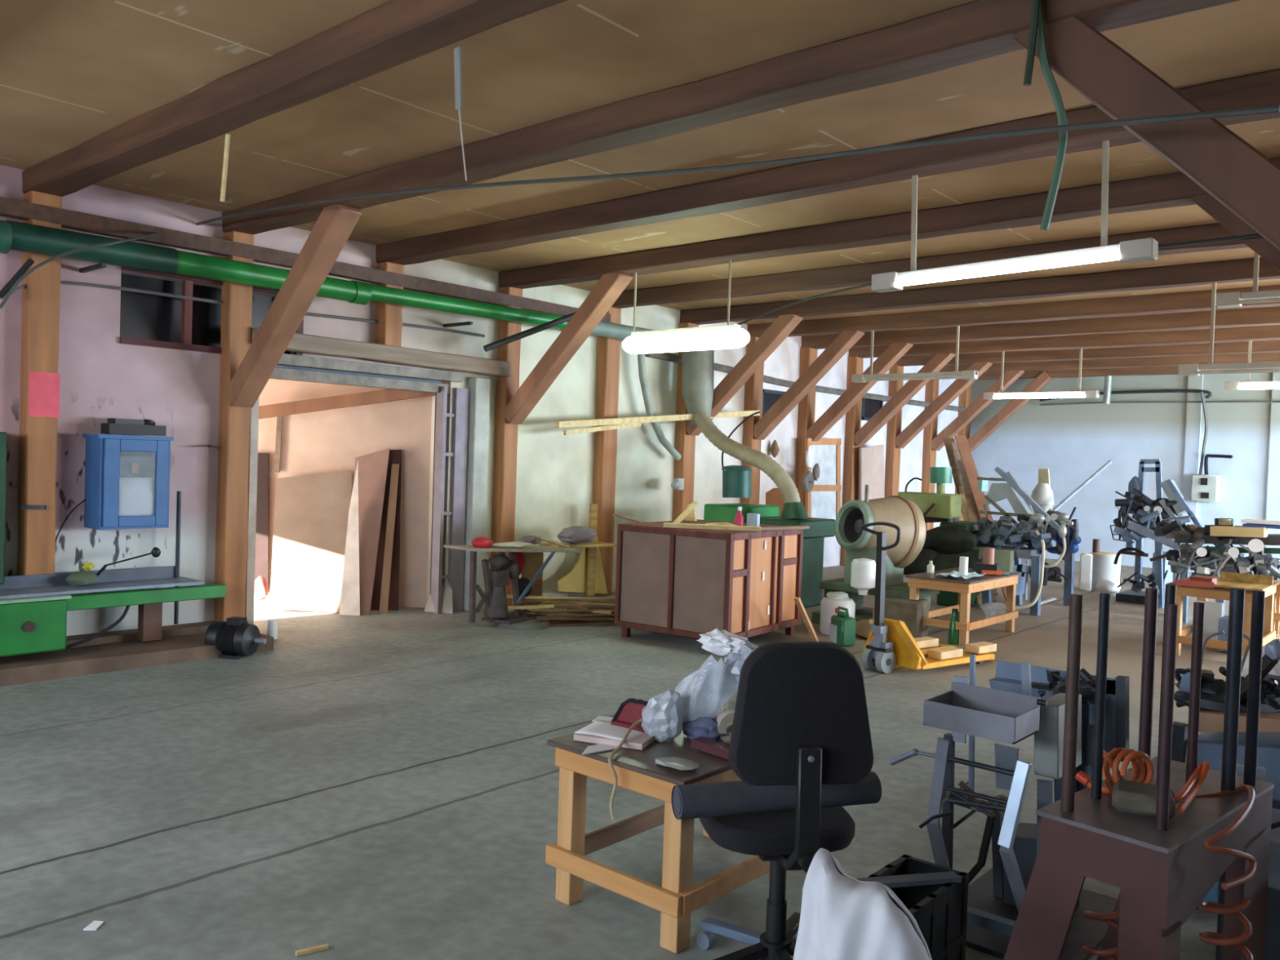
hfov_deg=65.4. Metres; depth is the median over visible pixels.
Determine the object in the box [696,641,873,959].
office chair
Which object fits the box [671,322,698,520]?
timber post
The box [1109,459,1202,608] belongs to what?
machine
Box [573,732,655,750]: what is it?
notebook
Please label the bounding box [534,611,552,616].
board
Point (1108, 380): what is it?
wall lamp
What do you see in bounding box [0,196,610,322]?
wall plate timber
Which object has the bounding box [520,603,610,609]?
board
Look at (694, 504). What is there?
leaning board
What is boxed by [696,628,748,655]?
foil
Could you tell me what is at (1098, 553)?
wood shavings
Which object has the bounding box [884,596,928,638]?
stone block
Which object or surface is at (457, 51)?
strip
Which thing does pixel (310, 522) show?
plywood sheet
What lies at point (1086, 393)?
lamp
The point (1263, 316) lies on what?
ceiling beam
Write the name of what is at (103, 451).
upper cabinet
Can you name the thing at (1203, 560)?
machine
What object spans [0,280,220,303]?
conduit
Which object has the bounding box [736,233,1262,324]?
overhead cable
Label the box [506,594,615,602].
board
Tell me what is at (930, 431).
timber post
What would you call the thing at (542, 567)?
bar
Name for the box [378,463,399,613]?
plank
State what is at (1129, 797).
weight
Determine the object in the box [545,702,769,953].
work table
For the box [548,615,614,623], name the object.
board
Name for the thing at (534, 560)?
cardboard piece
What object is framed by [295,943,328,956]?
scrap
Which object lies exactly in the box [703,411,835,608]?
machine
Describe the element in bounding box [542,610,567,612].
board
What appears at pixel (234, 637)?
motor
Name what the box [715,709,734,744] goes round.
tape roll
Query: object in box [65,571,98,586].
rag
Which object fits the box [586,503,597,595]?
board
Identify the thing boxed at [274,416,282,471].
batten
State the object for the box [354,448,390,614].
sheet
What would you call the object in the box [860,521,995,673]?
jack
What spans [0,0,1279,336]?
ceiling
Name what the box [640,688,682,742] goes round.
plastic bag
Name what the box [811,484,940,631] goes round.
mixer
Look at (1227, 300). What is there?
lamp
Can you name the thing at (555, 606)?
board
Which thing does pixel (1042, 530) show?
machine
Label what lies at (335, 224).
diagonal brace
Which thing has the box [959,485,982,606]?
plank
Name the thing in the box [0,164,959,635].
wall
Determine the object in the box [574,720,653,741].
paper sheets
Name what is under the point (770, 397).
window
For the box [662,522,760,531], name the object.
plank
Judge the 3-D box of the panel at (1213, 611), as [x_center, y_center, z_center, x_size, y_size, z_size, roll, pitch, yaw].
[5.553,1.398,9.734,0.220,0.420,0.030,3,2,41]
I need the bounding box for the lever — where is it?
[96,546,160,576]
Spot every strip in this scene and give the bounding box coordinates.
[220,133,230,201]
[453,46,462,110]
[706,522,736,525]
[1040,597,1056,604]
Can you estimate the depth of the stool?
9.81 m
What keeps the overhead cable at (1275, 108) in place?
attached to the wall plate timber
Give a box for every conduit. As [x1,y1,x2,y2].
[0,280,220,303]
[305,312,484,337]
[1039,389,1212,401]
[1040,400,1279,405]
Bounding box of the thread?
[458,108,466,181]
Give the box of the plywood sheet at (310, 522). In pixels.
[269,470,352,613]
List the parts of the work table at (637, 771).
leg, rail, rail, leg, leg, rail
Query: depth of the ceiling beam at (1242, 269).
10.14 m
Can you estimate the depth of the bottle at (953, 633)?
9.32 m
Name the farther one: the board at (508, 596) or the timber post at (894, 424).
the timber post at (894, 424)
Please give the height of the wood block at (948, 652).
0.065 m
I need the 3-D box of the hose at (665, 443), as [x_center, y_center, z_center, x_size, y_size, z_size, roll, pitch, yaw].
[0.237,-0.973,12.365,0.086,1.448,0.887,3,2,41]
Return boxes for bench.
[905,567,1020,645]
[1166,574,1279,656]
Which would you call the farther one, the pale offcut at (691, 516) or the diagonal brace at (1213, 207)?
the pale offcut at (691, 516)
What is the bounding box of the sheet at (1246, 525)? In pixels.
[1242,523,1279,528]
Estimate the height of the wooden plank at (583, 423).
0.410 m
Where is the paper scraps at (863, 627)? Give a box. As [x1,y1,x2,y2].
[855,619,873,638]
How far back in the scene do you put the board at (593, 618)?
9.66 m
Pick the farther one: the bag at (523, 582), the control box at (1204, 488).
the control box at (1204, 488)
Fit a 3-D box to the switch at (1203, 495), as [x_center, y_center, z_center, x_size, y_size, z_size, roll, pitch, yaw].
[9.569,0.261,16.900,0.120,0.100,0.030,3,2,41]
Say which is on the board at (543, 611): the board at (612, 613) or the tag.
the board at (612, 613)
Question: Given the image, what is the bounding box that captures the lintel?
[251,327,510,377]
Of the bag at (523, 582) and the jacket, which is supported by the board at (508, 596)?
the bag at (523, 582)
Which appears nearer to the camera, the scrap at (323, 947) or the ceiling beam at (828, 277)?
the scrap at (323, 947)
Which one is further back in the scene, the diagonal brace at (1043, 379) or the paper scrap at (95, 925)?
the diagonal brace at (1043, 379)
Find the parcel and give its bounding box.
[119,455,155,477]
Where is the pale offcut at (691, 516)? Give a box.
[685,503,697,520]
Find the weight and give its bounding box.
[1111,779,1175,819]
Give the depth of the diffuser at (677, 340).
8.99 m
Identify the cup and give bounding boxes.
[266,619,277,639]
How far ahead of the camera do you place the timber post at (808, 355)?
15.12 m
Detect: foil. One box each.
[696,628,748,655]
[724,640,758,681]
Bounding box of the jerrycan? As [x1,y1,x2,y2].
[829,605,855,646]
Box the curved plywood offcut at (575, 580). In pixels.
[556,535,607,593]
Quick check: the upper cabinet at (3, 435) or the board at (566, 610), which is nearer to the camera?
the upper cabinet at (3, 435)
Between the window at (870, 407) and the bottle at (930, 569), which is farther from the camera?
the window at (870, 407)
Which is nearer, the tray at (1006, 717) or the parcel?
the tray at (1006, 717)
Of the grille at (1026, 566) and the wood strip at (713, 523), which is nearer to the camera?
the wood strip at (713, 523)
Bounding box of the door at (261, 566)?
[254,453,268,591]
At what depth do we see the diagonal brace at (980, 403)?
17.89 m
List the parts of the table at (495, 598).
leg, leg, leg, leg, white strip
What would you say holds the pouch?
on the paper sheets at (599, 727)
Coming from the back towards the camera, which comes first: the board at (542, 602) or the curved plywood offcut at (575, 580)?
the curved plywood offcut at (575, 580)
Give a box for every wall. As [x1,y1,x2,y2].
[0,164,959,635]
[253,378,431,607]
[969,372,1272,574]
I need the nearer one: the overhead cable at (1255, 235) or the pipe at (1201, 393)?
the overhead cable at (1255, 235)
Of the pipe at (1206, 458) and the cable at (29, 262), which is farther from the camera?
the pipe at (1206, 458)
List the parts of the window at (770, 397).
pane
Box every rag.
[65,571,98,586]
[82,562,95,569]
[254,576,267,599]
[519,535,542,544]
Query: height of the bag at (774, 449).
0.260 m
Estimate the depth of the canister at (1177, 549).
11.62 m
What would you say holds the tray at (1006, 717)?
on the machine at (1028, 700)
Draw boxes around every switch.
[1200,477,1207,484]
[1200,492,1208,498]
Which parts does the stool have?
leg, rail, leg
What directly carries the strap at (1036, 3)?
hanging from the ceiling
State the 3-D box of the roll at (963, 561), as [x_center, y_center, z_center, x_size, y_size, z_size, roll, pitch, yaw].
[3.113,0.839,9.595,0.080,0.200,0.080,3,2,41]
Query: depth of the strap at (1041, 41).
3.84 m
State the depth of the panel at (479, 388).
10.33 m
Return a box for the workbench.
[0,491,226,657]
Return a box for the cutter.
[981,569,1009,574]
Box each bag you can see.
[517,577,532,597]
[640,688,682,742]
[674,654,741,721]
[769,440,779,457]
[805,445,813,467]
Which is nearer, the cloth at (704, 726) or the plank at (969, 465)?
the cloth at (704, 726)
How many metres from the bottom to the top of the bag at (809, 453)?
0.334 m
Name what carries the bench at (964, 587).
on the floor
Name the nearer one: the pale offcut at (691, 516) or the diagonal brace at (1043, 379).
the pale offcut at (691, 516)
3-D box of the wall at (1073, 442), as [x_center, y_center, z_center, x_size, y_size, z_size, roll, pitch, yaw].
[11.138,-0.126,16.019,12.150,3.575,0.200,3,2,41]
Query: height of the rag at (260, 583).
0.251 m
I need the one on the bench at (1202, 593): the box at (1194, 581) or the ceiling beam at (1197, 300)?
the box at (1194, 581)
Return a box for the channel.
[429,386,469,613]
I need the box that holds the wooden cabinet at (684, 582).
[614,519,803,639]
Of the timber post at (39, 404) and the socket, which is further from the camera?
the socket
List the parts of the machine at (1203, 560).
leg, motor, leg, motor lid, green rail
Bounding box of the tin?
[982,547,995,564]
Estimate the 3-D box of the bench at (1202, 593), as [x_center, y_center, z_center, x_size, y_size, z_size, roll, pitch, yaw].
[5.459,1.293,9.353,0.710,0.660,1.160,3,2,41]
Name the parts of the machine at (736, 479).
motor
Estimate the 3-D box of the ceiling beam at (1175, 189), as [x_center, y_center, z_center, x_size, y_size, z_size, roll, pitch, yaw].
[3.118,-1.889,6.731,12.250,0.185,0.234,3,2,41]
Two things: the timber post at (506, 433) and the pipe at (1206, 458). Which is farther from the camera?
the pipe at (1206, 458)
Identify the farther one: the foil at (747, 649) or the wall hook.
the wall hook
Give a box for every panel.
[462,377,490,611]
[1196,600,1222,639]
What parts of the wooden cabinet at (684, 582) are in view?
leg, panel, frame, panel, frame, panel, leg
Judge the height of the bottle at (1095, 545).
0.190 m
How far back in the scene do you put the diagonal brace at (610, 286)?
9.99 m
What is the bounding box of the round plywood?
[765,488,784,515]
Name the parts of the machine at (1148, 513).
leg, leg, upright frame, leg, leg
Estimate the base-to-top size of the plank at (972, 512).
1.776 m
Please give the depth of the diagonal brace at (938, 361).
15.71 m
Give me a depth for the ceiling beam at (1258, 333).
13.76 m
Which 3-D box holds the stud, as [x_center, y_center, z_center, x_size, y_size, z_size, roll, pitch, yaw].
[-2.384,-1.609,9.484,0.170,0.890,0.211,3,2,41]
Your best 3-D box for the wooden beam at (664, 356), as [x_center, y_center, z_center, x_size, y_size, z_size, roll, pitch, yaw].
[3.213,-1.476,15.945,0.134,0.238,9.501,3,2,41]
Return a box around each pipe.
[0,219,654,339]
[483,311,575,351]
[1198,391,1208,474]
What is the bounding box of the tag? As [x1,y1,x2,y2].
[130,462,138,473]
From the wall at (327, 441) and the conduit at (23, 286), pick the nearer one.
the conduit at (23, 286)
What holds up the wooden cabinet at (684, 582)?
on the floor
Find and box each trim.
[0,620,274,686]
[244,396,259,624]
[1182,373,1203,572]
[1265,372,1279,579]
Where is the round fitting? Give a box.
[802,462,819,492]
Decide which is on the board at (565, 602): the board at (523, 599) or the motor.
the board at (523, 599)
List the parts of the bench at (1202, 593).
leg, rail, leg, rail, leg, leg, rail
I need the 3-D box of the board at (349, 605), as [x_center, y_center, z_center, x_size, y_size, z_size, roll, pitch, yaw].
[-2.850,0.571,9.922,0.200,1.524,0.220,2,1,-7]
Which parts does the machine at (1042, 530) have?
leg, control panel, leg, frame, chute arm, leg, yellow plate, white knob, motor, blue motor, blue motor, leg, blue motor, blue motor, long feed rod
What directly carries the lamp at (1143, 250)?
hanging from the ceiling beam at (1262, 89)
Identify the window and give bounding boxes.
[120,266,303,355]
[762,388,785,416]
[804,438,841,519]
[861,392,883,420]
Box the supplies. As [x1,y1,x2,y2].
[100,417,166,435]
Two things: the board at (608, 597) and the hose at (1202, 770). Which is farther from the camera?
the board at (608, 597)
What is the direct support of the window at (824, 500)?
attached to the timber post at (808, 355)
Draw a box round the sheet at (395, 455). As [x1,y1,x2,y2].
[370,449,401,609]
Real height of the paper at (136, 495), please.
0.300 m
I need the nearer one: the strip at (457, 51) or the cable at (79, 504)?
the strip at (457, 51)
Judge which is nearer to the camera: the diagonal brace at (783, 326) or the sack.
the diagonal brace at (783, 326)
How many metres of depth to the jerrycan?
9.04 m
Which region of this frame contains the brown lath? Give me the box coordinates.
[794,596,819,641]
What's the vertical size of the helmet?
0.121 m
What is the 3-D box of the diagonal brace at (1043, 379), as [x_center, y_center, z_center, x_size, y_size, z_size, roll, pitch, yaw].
[6.979,-1.273,19.033,1.642,1.538,0.199,3,2,41]
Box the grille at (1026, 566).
[1013,560,1028,599]
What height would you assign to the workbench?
1.140 m
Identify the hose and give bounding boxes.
[637,353,681,460]
[693,411,800,502]
[1075,747,1256,959]
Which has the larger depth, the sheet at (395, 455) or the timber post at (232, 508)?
the sheet at (395, 455)
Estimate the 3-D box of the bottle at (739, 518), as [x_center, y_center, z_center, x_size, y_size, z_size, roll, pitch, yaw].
[0.901,0.341,9.045,0.084,0.200,0.084,3,2,41]
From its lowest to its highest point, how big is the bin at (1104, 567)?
0.520 m
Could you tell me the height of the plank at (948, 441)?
2.094 m
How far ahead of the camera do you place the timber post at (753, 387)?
14.05 m
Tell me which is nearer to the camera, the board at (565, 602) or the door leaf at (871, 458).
the board at (565, 602)
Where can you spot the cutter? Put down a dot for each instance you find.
(983, 571)
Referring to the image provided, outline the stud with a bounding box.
[374,262,404,346]
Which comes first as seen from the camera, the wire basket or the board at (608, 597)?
the board at (608, 597)
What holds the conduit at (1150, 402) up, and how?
attached to the wall at (1073, 442)
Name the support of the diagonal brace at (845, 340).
attached to the timber post at (753, 387)
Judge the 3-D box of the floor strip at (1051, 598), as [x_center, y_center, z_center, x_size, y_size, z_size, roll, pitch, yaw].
[5.129,1.530,12.596,0.050,0.015,0.750,3,2,37]
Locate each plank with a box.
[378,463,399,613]
[555,410,759,427]
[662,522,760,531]
[760,524,809,530]
[943,437,964,519]
[951,443,997,595]
[954,435,1007,601]
[959,458,995,602]
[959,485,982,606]
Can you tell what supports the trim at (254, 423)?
attached to the wall at (102, 378)
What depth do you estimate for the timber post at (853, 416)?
16.23 m
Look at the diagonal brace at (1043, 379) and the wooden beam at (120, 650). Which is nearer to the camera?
the wooden beam at (120, 650)
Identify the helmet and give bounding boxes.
[471,537,493,547]
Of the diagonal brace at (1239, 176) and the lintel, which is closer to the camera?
the diagonal brace at (1239, 176)
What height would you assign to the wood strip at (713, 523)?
0.050 m
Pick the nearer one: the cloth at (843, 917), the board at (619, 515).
the cloth at (843, 917)
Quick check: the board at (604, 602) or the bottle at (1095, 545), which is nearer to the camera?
the board at (604, 602)
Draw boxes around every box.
[746,513,759,526]
[972,561,1000,575]
[1191,474,1220,502]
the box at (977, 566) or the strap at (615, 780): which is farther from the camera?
the box at (977, 566)
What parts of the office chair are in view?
leg, leg, seat, leg, leg, leg, backrest, adjust knob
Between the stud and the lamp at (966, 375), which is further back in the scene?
the lamp at (966, 375)
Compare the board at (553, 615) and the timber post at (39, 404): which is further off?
the board at (553, 615)
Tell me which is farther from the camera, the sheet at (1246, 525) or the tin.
the sheet at (1246, 525)
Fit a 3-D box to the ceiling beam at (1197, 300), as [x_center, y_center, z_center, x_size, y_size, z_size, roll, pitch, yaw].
[6.129,-1.866,10.208,12.250,0.215,0.214,3,2,41]
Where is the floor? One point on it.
(375, 785)
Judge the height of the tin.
0.260 m
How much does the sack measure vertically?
0.198 m
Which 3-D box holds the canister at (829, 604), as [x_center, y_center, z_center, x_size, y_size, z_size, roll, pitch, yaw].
[1.925,1.292,9.718,0.330,0.410,0.330,3,2,41]
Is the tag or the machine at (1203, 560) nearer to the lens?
the tag
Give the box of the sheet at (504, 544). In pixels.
[491,542,533,547]
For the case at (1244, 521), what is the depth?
10.43 m
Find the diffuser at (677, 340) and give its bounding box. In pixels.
[622,328,749,354]
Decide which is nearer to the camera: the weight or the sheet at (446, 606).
the weight
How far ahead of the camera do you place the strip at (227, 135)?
5.43 m
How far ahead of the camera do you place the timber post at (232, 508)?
8.31 m
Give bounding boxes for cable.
[0,105,1279,308]
[0,257,34,297]
[55,498,85,542]
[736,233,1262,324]
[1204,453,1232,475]
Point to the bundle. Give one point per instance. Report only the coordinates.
(573, 535)
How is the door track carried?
attached to the lintel
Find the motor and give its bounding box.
[204,616,266,659]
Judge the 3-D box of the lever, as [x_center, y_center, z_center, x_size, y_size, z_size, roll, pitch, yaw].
[-3.887,0.623,7.589,0.191,0.228,0.418,3,2,45]
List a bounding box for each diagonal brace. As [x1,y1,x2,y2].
[225,204,361,407]
[505,272,632,424]
[686,314,802,435]
[753,330,864,439]
[806,342,913,441]
[853,353,955,445]
[895,361,992,448]
[931,369,1024,450]
[967,371,1053,452]
[1013,16,1279,250]
[1191,194,1279,271]
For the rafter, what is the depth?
10.01 m
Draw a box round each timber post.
[16,190,62,575]
[213,230,253,621]
[490,286,522,605]
[592,306,621,596]
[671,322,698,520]
[741,335,764,504]
[795,346,817,506]
[840,355,863,565]
[884,364,903,497]
[920,376,938,530]
[955,383,972,520]
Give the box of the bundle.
[556,525,597,544]
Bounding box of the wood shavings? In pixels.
[1091,551,1116,555]
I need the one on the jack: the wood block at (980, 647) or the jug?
the wood block at (980, 647)
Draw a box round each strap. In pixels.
[608,719,642,820]
[1023,0,1039,85]
[1031,0,1067,230]
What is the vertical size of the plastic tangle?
0.236 m
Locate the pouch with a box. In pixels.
[610,697,648,732]
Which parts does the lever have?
rod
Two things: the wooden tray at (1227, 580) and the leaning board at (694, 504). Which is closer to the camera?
the wooden tray at (1227, 580)
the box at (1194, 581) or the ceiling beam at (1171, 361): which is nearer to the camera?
the box at (1194, 581)
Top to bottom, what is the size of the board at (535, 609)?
0.043 m
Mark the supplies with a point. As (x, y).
(114, 425)
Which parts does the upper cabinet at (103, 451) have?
door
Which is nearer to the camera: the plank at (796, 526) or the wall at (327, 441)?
the plank at (796, 526)
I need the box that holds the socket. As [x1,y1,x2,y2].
[671,478,684,489]
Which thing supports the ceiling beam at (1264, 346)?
attached to the ceiling
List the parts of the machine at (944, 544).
lever, arm, motor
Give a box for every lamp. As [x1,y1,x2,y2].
[622,259,749,354]
[851,325,977,382]
[871,140,1158,293]
[983,347,1099,399]
[1102,375,1112,404]
[1177,282,1279,376]
[1215,252,1279,307]
[1224,340,1279,390]
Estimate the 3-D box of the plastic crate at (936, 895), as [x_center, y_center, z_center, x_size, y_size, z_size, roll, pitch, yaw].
[0.815,1.432,3.122,0.241,0.352,0.490,3,2,41]
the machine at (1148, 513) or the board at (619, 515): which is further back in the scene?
the machine at (1148, 513)
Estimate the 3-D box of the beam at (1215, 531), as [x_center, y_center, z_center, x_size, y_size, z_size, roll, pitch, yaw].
[6.319,0.544,10.532,0.496,0.120,0.200,3,2,41]
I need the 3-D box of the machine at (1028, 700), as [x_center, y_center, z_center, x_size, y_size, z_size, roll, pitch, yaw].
[1.344,1.151,3.628,0.626,1.001,0.984,3,2,41]
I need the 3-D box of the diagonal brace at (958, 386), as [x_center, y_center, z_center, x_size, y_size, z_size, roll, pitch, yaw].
[5.080,-1.291,16.842,1.642,1.543,0.198,3,2,41]
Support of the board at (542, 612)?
on the board at (537, 612)
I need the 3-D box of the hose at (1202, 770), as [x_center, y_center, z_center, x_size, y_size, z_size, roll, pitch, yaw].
[1.452,1.189,2.769,0.464,0.872,0.515,3,2,41]
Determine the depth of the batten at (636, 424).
11.26 m
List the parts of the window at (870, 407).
pane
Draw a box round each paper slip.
[581,743,617,755]
[591,715,613,721]
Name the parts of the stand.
rod, rod, rod, plate, rod, rod, leg, rod, rod, leg, rod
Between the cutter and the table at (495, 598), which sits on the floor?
the table at (495, 598)
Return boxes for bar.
[515,551,555,604]
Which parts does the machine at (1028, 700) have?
crank handle, leg, leg, plate, thin post, cross rod, hanging plate, tank, plate, wide post, foot plate, plate, plate, plate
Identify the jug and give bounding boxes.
[850,557,875,595]
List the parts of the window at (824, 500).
pane, pane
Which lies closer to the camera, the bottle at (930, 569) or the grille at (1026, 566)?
the bottle at (930, 569)
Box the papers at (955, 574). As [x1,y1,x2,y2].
[935,570,985,578]
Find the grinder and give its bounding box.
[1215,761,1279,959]
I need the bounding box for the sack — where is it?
[1095,579,1120,594]
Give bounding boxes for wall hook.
[21,504,46,509]
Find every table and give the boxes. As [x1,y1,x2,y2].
[444,536,580,630]
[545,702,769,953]
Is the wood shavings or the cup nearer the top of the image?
the wood shavings
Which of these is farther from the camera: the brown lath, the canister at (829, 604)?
the canister at (829, 604)
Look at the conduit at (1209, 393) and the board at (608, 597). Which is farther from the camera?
the conduit at (1209, 393)
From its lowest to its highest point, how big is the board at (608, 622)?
0.020 m
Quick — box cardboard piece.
[519,551,543,612]
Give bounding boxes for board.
[338,462,359,615]
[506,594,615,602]
[507,603,592,609]
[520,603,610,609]
[521,598,615,601]
[524,604,612,613]
[527,608,614,611]
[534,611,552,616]
[536,616,614,620]
[537,600,614,605]
[538,542,617,547]
[538,601,607,604]
[541,611,586,614]
[542,601,564,604]
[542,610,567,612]
[546,613,608,615]
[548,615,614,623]
[549,621,614,626]
[552,614,604,616]
[554,604,614,608]
[565,608,614,612]
[582,619,614,622]
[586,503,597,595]
[586,595,615,598]
[586,612,614,615]
[613,513,647,522]
[673,501,697,523]
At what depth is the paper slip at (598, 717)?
3.99 m
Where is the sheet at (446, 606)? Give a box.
[423,578,453,613]
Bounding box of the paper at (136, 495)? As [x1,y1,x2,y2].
[118,477,154,515]
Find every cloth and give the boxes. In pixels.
[682,715,728,742]
[793,848,932,959]
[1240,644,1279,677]
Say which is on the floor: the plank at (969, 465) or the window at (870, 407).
the plank at (969, 465)
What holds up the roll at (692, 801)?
on the office chair
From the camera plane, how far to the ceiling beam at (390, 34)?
4.92 m
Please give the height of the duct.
1.023 m
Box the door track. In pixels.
[269,353,462,393]
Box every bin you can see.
[1079,552,1093,591]
[1088,552,1121,592]
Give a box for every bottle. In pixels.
[734,506,743,525]
[926,560,934,573]
[947,608,959,644]
[1092,538,1099,552]
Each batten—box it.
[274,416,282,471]
[563,422,641,435]
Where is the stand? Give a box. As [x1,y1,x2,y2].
[1003,584,1274,959]
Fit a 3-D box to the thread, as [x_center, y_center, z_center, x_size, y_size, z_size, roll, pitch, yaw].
[-0.730,-1.380,4.107,0.066,0.306,0.006,3,2,41]
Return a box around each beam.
[22,0,567,196]
[222,0,1239,235]
[375,68,1279,265]
[497,156,1279,288]
[611,222,1248,308]
[644,352,965,411]
[680,257,1279,324]
[746,284,1279,337]
[800,306,1279,349]
[848,324,1279,358]
[894,340,1279,366]
[938,352,1279,372]
[975,365,1274,380]
[1209,525,1267,537]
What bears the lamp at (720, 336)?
hanging from the ceiling beam at (1175, 189)
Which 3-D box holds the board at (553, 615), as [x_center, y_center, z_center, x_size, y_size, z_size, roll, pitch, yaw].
[-0.296,1.376,9.976,1.145,0.035,0.068,2,1,-4]
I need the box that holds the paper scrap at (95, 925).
[83,920,103,930]
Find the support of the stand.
on the floor
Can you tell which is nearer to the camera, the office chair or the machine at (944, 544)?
the office chair
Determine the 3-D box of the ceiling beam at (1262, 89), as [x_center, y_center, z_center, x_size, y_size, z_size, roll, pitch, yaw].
[2.123,-1.896,5.582,12.250,0.185,0.235,3,2,41]
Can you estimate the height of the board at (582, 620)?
0.020 m
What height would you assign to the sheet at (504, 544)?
0.057 m
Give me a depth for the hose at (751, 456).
11.56 m
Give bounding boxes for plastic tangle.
[979,602,1006,624]
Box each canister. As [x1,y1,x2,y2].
[819,591,855,635]
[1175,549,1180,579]
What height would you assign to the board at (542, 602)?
0.045 m
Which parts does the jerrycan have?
handle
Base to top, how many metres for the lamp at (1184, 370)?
0.840 m
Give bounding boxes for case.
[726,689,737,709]
[1240,519,1279,524]
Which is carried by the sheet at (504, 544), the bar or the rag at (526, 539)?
the rag at (526, 539)
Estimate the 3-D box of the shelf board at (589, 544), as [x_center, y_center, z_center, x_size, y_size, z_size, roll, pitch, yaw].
[-0.666,0.722,11.119,0.300,0.055,0.969,3,2,41]
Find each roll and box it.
[671,771,881,819]
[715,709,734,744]
[959,556,968,574]
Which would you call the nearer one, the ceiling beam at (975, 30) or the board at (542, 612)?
the ceiling beam at (975, 30)
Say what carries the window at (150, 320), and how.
in the wall at (102, 378)
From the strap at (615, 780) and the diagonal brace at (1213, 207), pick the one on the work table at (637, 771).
the strap at (615, 780)
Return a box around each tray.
[923,681,1047,744]
[1213,571,1273,591]
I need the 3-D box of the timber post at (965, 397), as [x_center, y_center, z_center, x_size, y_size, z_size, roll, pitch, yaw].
[6.347,-0.284,19.641,0.170,3.410,0.250,3,2,41]
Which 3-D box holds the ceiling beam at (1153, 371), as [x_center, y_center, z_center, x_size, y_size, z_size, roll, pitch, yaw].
[10.895,-1.831,15.711,12.250,0.214,0.213,3,2,41]
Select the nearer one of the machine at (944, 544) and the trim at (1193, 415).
the machine at (944, 544)
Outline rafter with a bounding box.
[258,381,449,418]
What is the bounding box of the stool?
[1272,580,1279,634]
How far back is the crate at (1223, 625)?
9.35 m
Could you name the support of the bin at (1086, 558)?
on the floor
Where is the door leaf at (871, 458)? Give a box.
[859,444,884,500]
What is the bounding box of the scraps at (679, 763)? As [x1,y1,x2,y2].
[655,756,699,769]
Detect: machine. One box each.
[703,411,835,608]
[888,653,1128,959]
[897,466,994,606]
[970,460,1111,615]
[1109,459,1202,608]
[1154,518,1279,622]
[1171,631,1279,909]
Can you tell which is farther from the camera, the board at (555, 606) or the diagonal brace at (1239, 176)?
the board at (555, 606)
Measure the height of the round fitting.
0.440 m
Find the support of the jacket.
hanging from the table at (495, 598)
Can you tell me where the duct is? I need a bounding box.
[681,349,714,424]
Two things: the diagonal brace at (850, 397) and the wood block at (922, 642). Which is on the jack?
the wood block at (922, 642)
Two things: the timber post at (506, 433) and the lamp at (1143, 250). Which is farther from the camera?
the timber post at (506, 433)
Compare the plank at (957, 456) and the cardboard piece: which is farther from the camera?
the plank at (957, 456)
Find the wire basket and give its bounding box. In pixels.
[1109,517,1134,542]
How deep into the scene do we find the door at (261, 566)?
10.20 m
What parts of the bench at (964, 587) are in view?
leg, rail, rail, leg, leg, rail, leg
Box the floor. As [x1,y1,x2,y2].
[0,558,1279,959]
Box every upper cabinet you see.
[0,431,7,584]
[83,433,173,529]
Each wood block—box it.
[914,636,938,648]
[928,646,963,659]
[965,641,996,653]
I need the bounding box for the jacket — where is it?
[509,551,525,586]
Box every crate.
[855,853,968,959]
[1217,615,1228,651]
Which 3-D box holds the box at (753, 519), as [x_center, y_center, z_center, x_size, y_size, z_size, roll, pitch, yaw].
[1.028,0.375,9.052,0.100,0.140,0.080,2,1,24]
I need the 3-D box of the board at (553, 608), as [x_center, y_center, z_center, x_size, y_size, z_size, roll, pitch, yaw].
[-0.707,1.264,9.759,0.896,0.021,0.056,2,1,15]
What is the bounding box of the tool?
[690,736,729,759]
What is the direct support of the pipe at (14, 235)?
attached to the wall at (102, 378)

